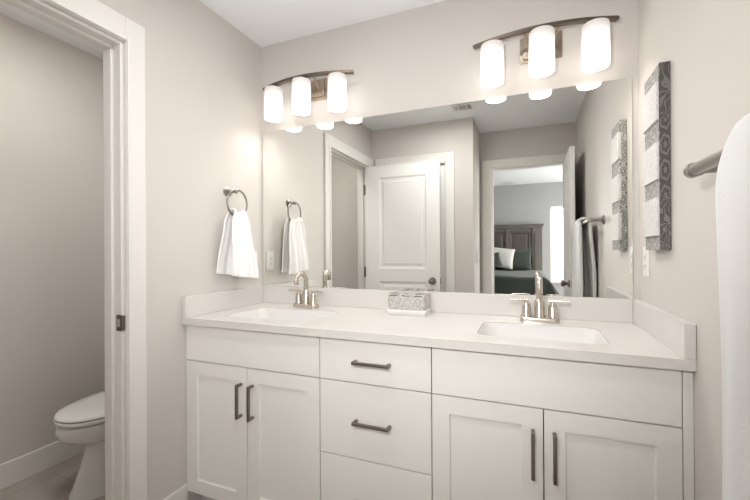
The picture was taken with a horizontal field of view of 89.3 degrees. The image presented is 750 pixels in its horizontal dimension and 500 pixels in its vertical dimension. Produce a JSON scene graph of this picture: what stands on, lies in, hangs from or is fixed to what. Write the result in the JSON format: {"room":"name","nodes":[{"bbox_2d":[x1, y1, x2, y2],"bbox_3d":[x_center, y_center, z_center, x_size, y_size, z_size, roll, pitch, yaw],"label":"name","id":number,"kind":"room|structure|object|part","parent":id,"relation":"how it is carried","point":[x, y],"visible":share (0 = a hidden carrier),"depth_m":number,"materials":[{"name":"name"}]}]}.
{"room":"bathroom","nodes":[
{"label":"bathroom","id":0,"kind":"room"},
{"bbox_2d":[0,14,104,463],"bbox_3d":[-2.007,0.005,1.824,0.100,2.426,1.835,0,0,22],"label":"wall","id":1,"kind":"structure","parent":0,"point":[52,347],"depth_m":2.11,"materials":[{"name":"grey paint"}]},
{"bbox_2d":[0,441,84,490],"bbox_3d":[-1.512,1.150,1.677,0.914,0.130,1.734,0,0,22],"label":"baseboard","id":2,"kind":"structure","parent":1,"relation":"attached to","point":[18,469],"depth_m":2.05,"materials":[{"name":"white paint"}]},
{"bbox_2d":[0,453,201,499],"bbox_3d":[-0.699,1.259,1.016,2.917,0.100,2.350,0,0,22],"label":"floor","id":3,"kind":"structure","parent":0,"point":[56,482],"depth_m":1.96,"materials":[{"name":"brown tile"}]},
{"bbox_2d":[53,391,104,499],"bbox_3d":[-1.345,0.829,2.122,0.440,0.770,0.744,0,0,22],"label":"toilet","id":4,"kind":"object","parent":3,"relation":"on","point":[82,421],"visible":0.23,"depth_m":1.85,"materials":[{"name":"white ceramic"}]},
{"bbox_3d":[-1.379,0.823,2.039,0.374,0.019,0.565,0,0,22],"label":"seat","id":5,"kind":"part","parent":4,"relation":"part of","materials":[{"name":"white ceramic"}]},
{"bbox_3d":[-1.377,0.797,2.042,0.372,0.024,0.569,0,0,22],"label":"lid","id":6,"kind":"part","parent":4,"relation":"part of","materials":[{"name":"white ceramic"}]},
{"bbox_3d":[-1.348,1.026,2.110,0.372,0.376,0.714,0,0,22],"label":"bowl","id":7,"kind":"part","parent":4,"relation":"part of","materials":[{"name":"white ceramic"}]},
{"bbox_2d":[186,325,320,499],"bbox_3d":[-0.450,0.774,1.866,0.714,0.868,0.586,0,0,22],"label":"base cabinet","id":8,"kind":"object","parent":3,"relation":"on","point":[253,397],"visible":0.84,"depth_m":1.61,"materials":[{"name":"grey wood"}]},
{"bbox_3d":[-0.770,0.730,2.016,0.007,0.774,0.548,0,0,22],"label":"panel","id":9,"kind":"part","parent":8,"relation":"part of","materials":[{"name":"white paint"}]},
{"bbox_3d":[-0.706,0.812,1.702,0.345,0.605,0.018,0,0,22],"label":"door","id":10,"kind":"part","parent":8,"relation":"part of","materials":[{"name":"white paint"}]},
{"bbox_3d":[-0.584,0.646,1.623,0.011,0.146,0.036,0,0,22],"label":"handle","id":11,"kind":"part","parent":8,"relation":"part of","materials":[{"name":"brown metal"}]},
{"bbox_3d":[-0.526,0.646,1.599,0.011,0.146,0.036,0,0,22],"label":"handle","id":12,"kind":"part","parent":8,"relation":"part of","materials":[{"name":"brown metal"}]},
{"bbox_3d":[-0.378,0.809,1.569,0.354,0.605,0.018,0,0,22],"label":"door","id":13,"kind":"part","parent":8,"relation":"part of","materials":[{"name":"white paint"}]},
{"bbox_2d":[320,337,432,499],"bbox_3d":[0.088,0.771,1.647,0.448,0.868,0.586,0,0,22],"label":"base cabinet","id":14,"kind":"object","parent":3,"relation":"on","point":[376,398],"visible":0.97,"depth_m":1.40,"materials":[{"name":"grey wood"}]},
{"bbox_3d":[-0.014,0.644,1.392,0.146,0.011,0.036,0,0,22],"label":"handle","id":15,"kind":"part","parent":14,"relation":"part of","materials":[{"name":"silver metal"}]},
{"bbox_3d":[-0.015,0.419,1.392,0.146,0.011,0.036,0,0,22],"label":"handle","id":16,"kind":"part","parent":14,"relation":"part of","materials":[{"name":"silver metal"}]},
{"bbox_3d":[-0.007,0.421,1.418,0.445,0.160,0.018,0,0,22],"label":"drawer","id":17,"kind":"part","parent":14,"relation":"part of","materials":[{"name":"white paint"}]},
{"bbox_3d":[-0.006,0.646,1.418,0.445,0.283,0.018,0,0,22],"label":"drawer","id":18,"kind":"part","parent":14,"relation":"part of","materials":[{"name":"white paint"}]},
{"bbox_3d":[-0.004,0.951,1.417,0.445,0.318,0.018,0,0,22],"label":"drawer","id":19,"kind":"part","parent":14,"relation":"part of","materials":[{"name":"white paint"}]},
{"bbox_2d":[432,348,693,499],"bbox_3d":[0.638,0.767,1.424,0.738,0.868,0.586,0,0,22],"label":"base cabinet","id":20,"kind":"object","parent":3,"relation":"on","point":[505,426],"visible":0.91,"depth_m":1.17,"materials":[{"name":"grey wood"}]},
{"bbox_2d":[182,285,696,371],"bbox_3d":[0.100,0.323,1.651,1.900,0.232,0.570,0,0,22],"label":"countertop","id":21,"kind":"structure","parent":20,"relation":"on","point":[619,331],"depth_m":1.56,"materials":[{"name":"white stone"}]},
{"bbox_2d":[226,308,334,321],"bbox_3d":[-0.450,0.378,1.837,0.490,0.130,0.312,0,0,22],"label":"basin","id":22,"kind":"object","parent":21,"relation":"in","point":[268,314],"depth_m":1.97,"materials":[{"name":"white ceramic"}]},
{"bbox_2d":[288,271,322,308],"bbox_3d":[-0.386,0.210,2.008,0.237,0.196,0.116,0,0,31],"label":"faucet","id":23,"kind":"object","parent":21,"relation":"on","point":[304,300],"visible":1,"depth_m":2.01,"materials":[{"name":"silver metal"}]},
{"bbox_3d":[-0.414,0.256,2.059,0.041,0.066,0.041,0,0,31],"label":"handle","id":24,"kind":"part","parent":23,"relation":"part of","materials":[{"name":"silver metal"}]},
{"bbox_3d":[-0.390,0.168,2.001,0.025,0.111,0.100,0,0,31],"label":"spout","id":25,"kind":"part","parent":23,"relation":"part of","materials":[{"name":"silver metal"}]},
{"bbox_3d":[-0.370,0.250,2.033,0.047,0.076,0.047,0,0,31],"label":"spout","id":26,"kind":"part","parent":23,"relation":"part of","materials":[{"name":"silver metal"}]},
{"bbox_3d":[-0.370,0.298,2.033,0.155,0.020,0.056,0,0,31],"label":"plate","id":27,"kind":"part","parent":23,"relation":"part of","materials":[{"name":"silver metal"}]},
{"bbox_3d":[-0.326,0.255,2.007,0.041,0.066,0.041,0,0,31],"label":"handle","id":28,"kind":"part","parent":23,"relation":"part of","materials":[{"name":"silver metal"}]},
{"bbox_2d":[386,291,431,315],"bbox_3d":[0.165,0.256,1.827,0.194,0.096,0.132,0,0,21],"label":"woven box","id":29,"kind":"object","parent":21,"relation":"on","point":[399,303],"visible":1,"depth_m":1.77,"materials":[{"name":"grey wicker"}]},
{"bbox_2d":[386,307,431,315],"bbox_3d":[0.165,0.292,1.827,0.194,0.024,0.132,0,0,21],"label":"tray","id":30,"kind":"object","parent":21,"relation":"on","point":[413,311],"depth_m":1.77,"materials":[{"name":"white ceramic"}]},
{"bbox_2d":[509,276,570,323],"bbox_3d":[0.681,0.203,1.571,0.237,0.196,0.116,0,0,22],"label":"faucet","id":31,"kind":"object","parent":21,"relation":"on","point":[539,316],"visible":1,"depth_m":1.58,"materials":[{"name":"silver metal"}]},
{"bbox_3d":[0.620,0.213,1.625,0.083,0.010,0.009,0,0,17],"label":"lever","id":32,"kind":"part","parent":31,"relation":"part of","materials":[{"name":"silver metal"}]},
{"bbox_3d":[0.645,0.249,1.617,0.041,0.066,0.041,0,0,22],"label":"handle","id":33,"kind":"part","parent":31,"relation":"part of","materials":[{"name":"silver metal"}]},
{"bbox_3d":[0.692,0.243,1.598,0.047,0.076,0.047,0,0,22],"label":"spout","id":34,"kind":"part","parent":31,"relation":"part of","materials":[{"name":"silver metal"}]},
{"bbox_3d":[0.678,0.161,1.563,0.025,0.111,0.100,0,0,22],"label":"spout","id":35,"kind":"part","parent":31,"relation":"part of","materials":[{"name":"silver metal"}]},
{"bbox_3d":[0.693,0.291,1.598,0.155,0.020,0.056,0,0,22],"label":"plate","id":36,"kind":"part","parent":31,"relation":"part of","materials":[{"name":"silver metal"}]},
{"bbox_3d":[0.740,0.248,1.579,0.041,0.066,0.041,0,0,22],"label":"handle","id":37,"kind":"part","parent":31,"relation":"part of","materials":[{"name":"silver metal"}]},
{"bbox_3d":[0.763,0.213,1.567,0.083,0.010,0.009,0,0,28],"label":"lever","id":38,"kind":"part","parent":31,"relation":"part of","materials":[{"name":"silver metal"}]},
{"bbox_2d":[478,323,607,343],"bbox_3d":[0.607,0.371,1.408,0.432,0.130,0.297,0,0,22],"label":"basin","id":39,"kind":"object","parent":21,"relation":"in","point":[570,334],"depth_m":1.51,"materials":[{"name":"white ceramic"}]},
{"bbox_3d":[0.368,0.805,1.266,0.354,0.605,0.018,0,0,22],"label":"door","id":40,"kind":"part","parent":20,"relation":"part of","materials":[{"name":"white paint"}]},
{"bbox_3d":[0.494,0.639,1.186,0.011,0.146,0.036,0,0,22],"label":"handle","id":41,"kind":"part","parent":20,"relation":"part of","materials":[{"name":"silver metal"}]},
{"bbox_3d":[0.551,0.639,1.162,0.011,0.146,0.036,0,0,22],"label":"handle","id":42,"kind":"part","parent":20,"relation":"part of","materials":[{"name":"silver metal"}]},
{"bbox_3d":[0.699,0.802,1.132,0.352,0.605,0.018,0,0,22],"label":"door","id":43,"kind":"part","parent":20,"relation":"part of","materials":[{"name":"white paint"}]},
{"bbox_3d":[0.976,0.765,1.308,0.024,0.868,0.548,0,0,22],"label":"filler panel","id":44,"kind":"part","parent":20,"relation":"part of","materials":[{"name":"white paint"}]},
{"bbox_2d":[98,0,261,499],"bbox_3d":[-1.048,-0.001,1.488,0.100,2.426,1.735,0,0,22],"label":"wall","id":45,"kind":"structure","parent":0,"point":[203,107],"depth_m":1.75,"materials":[{"name":"grey paint"}]},
{"bbox_2d":[0,0,125,499],"bbox_3d":[-1.186,0.193,1.148,0.102,2.038,0.805,0,0,22],"label":"trim","id":46,"kind":"structure","parent":45,"relation":"attached to","point":[113,48],"depth_m":1.49,"materials":[{"name":"white paint"}]},
{"bbox_2d":[116,315,124,330],"bbox_3d":[-1.001,0.286,1.493,0.032,0.064,0.014,0,0,22],"label":"strike plate","id":47,"kind":"object","parent":46,"relation":"attached to","point":[120,320],"visible":1,"depth_m":1.49,"materials":[{"name":"silver metal"}]},
{"bbox_2d":[43,0,146,499],"bbox_3d":[-1.130,0.146,1.117,0.024,2.130,0.974,0,0,22],"label":"trim","id":48,"kind":"structure","parent":45,"relation":"attached to","point":[94,13],"depth_m":1.51,"materials":[{"name":"white paint"}]},
{"bbox_2d":[163,484,187,499],"bbox_3d":[-0.908,1.146,1.663,0.014,0.130,0.203,0,0,22],"label":"baseboard","id":49,"kind":"structure","parent":45,"relation":"attached to","point":[181,493],"depth_m":1.72,"materials":[{"name":"white paint"}]},
{"bbox_2d":[224,186,247,215],"bbox_3d":[-0.747,-0.252,2.010,0.068,0.170,0.156,0,0,22],"label":"towel ring","id":50,"kind":"object","parent":45,"relation":"attached to","point":[227,190],"visible":0.84,"depth_m":1.99,"materials":[{"name":"grey metal"}]},
{"bbox_2d":[216,208,258,277],"bbox_3d":[-0.717,-0.030,1.999,0.098,0.375,0.243,0,0,22],"label":"hand towel","id":51,"kind":"object","parent":50,"relation":"hanging from","point":[236,256],"visible":0.99,"depth_m":1.98,"materials":[{"name":"white fabric"}]},
{"bbox_2d":[0,0,445,58],"bbox_3d":[-0.691,-1.267,1.076,3.117,0.100,2.470,0,0,22],"label":"ceiling","id":52,"kind":"structure","parent":0,"point":[264,22],"depth_m":1.97,"materials":[{"name":"white paint"}]},
{"bbox_2d":[261,0,639,298],"bbox_3d":[-0.242,-0.005,2.163,3.117,2.426,0.120,0,0,22],"label":"wall","id":53,"kind":"structure","parent":0,"point":[422,57],"depth_m":1.86,"materials":[{"name":"grey paint"}]},
{"bbox_2d":[263,70,353,122],"bbox_3d":[-0.376,-0.841,2.053,0.570,0.225,0.181,0,0,22],"label":"vanity light","id":54,"kind":"object","parent":53,"relation":"attached to","point":[305,91],"visible":1,"depth_m":1.99,"materials":[{"name":"white glass"}]},
{"bbox_3d":[-0.566,-0.814,2.116,0.099,0.174,0.099,0,0,22],"label":"lamp shade","id":55,"kind":"part","parent":54,"relation":"part of","materials":[{"name":"white glass"}]},
{"bbox_3d":[-0.391,-0.815,2.015,0.099,0.174,0.099,0,0,22],"label":"lamp shade","id":56,"kind":"part","parent":54,"relation":"part of","materials":[{"name":"white glass"}]},
{"bbox_3d":[-0.320,-0.902,2.051,0.014,0.035,0.111,0,0,4],"label":"arm","id":57,"kind":"part","parent":54,"relation":"part of","materials":[{"name":"silver metal"}]},
{"bbox_3d":[-0.195,-0.817,1.966,0.099,0.174,0.099,0,0,22],"label":"lamp shade","id":58,"kind":"part","parent":54,"relation":"part of","materials":[{"name":"white glass"}]},
{"bbox_2d":[263,77,632,298],"bbox_3d":[0.198,-0.250,1.915,1.863,0.912,0.006,0,0,22],"label":"wall mirror","id":59,"kind":"object","parent":53,"relation":"attached to","point":[497,195],"visible":1,"depth_m":1.82,"materials":[{"name":"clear mirror"}]},
{"bbox_2d":[264,286,632,322],"bbox_3d":[0.202,0.256,1.907,1.849,0.098,0.019,0,0,22],"label":"backsplash","id":60,"kind":"structure","parent":53,"relation":"attached to","point":[580,308],"depth_m":1.78,"materials":[{"name":"white stone"}]},
{"bbox_2d":[473,15,618,87],"bbox_3d":[0.708,-0.848,1.614,0.570,0.225,0.181,0,0,22],"label":"vanity light","id":61,"kind":"object","parent":53,"relation":"attached to","point":[543,44],"visible":1,"depth_m":1.55,"materials":[{"name":"white glass"}]},
{"bbox_3d":[0.518,-0.821,1.677,0.099,0.174,0.099,0,0,22],"label":"lamp shade","id":62,"kind":"part","parent":61,"relation":"part of","materials":[{"name":"white glass"}]},
{"bbox_3d":[0.666,-0.908,1.651,0.014,0.035,0.111,0,0,40],"label":"arm","id":63,"kind":"part","parent":61,"relation":"part of","materials":[{"name":"silver metal"}]},
{"bbox_3d":[0.692,-0.822,1.576,0.099,0.174,0.099,0,0,22],"label":"lamp shade","id":64,"kind":"part","parent":61,"relation":"part of","materials":[{"name":"white glass"}]},
{"bbox_3d":[0.888,-0.824,1.527,0.099,0.174,0.099,0,0,22],"label":"lamp shade","id":65,"kind":"part","parent":61,"relation":"part of","materials":[{"name":"white glass"}]},
{"bbox_2d":[638,0,749,499],"bbox_3d":[0.692,-0.013,0.451,0.100,2.426,2.350,0,0,22],"label":"wall","id":66,"kind":"structure","parent":0,"point":[706,43],"depth_m":1.02,"materials":[{"name":"grey paint"}]},
{"bbox_2d":[643,247,649,276],"bbox_3d":[1.042,0.044,1.458,0.008,0.115,0.070,0,0,22],"label":"wall outlet","id":67,"kind":"object","parent":66,"relation":"attached to","point":[646,253],"visible":0.93,"depth_m":1.44,"materials":[{"name":"white plastic"}]},
{"bbox_2d":[642,61,671,249],"bbox_3d":[0.957,-0.301,1.292,0.036,0.602,0.171,0,0,22],"label":"wall art","id":68,"kind":"object","parent":66,"relation":"attached to","point":[656,103],"visible":1,"depth_m":1.23,"materials":[{"name":"grey"}]},
{"bbox_3d":[0.948,-0.290,1.300,0.014,0.121,0.163,0,0,22],"label":"white panel","id":69,"kind":"part","parent":68,"relation":"part of","materials":[{"name":"white"}]},
{"bbox_3d":[0.947,-0.484,1.301,0.014,0.125,0.163,0,0,22],"label":"white panel","id":70,"kind":"part","parent":68,"relation":"part of","materials":[{"name":"white"}]},
{"bbox_3d":[0.949,-0.109,1.300,0.014,0.125,0.163,0,0,22],"label":"white panel","id":71,"kind":"part","parent":68,"relation":"part of","materials":[{"name":"white"}]},
{"bbox_2d":[683,148,723,177],"bbox_3d":[0.630,-0.181,0.558,0.091,0.057,0.679,0,0,22],"label":"towel bar","id":72,"kind":"object","parent":66,"relation":"attached to","point":[709,164],"visible":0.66,"depth_m":0.80,"materials":[{"name":"grey metal"}]},
{"bbox_2d":[715,113,749,499],"bbox_3d":[0.580,0.152,0.492,0.117,0.746,0.359,0,0,22],"label":"bath towel","id":73,"kind":"object","parent":72,"relation":"hanging from","point":[732,189],"visible":1,"depth_m":0.60,"materials":[{"name":"white fabric"}]}
]}

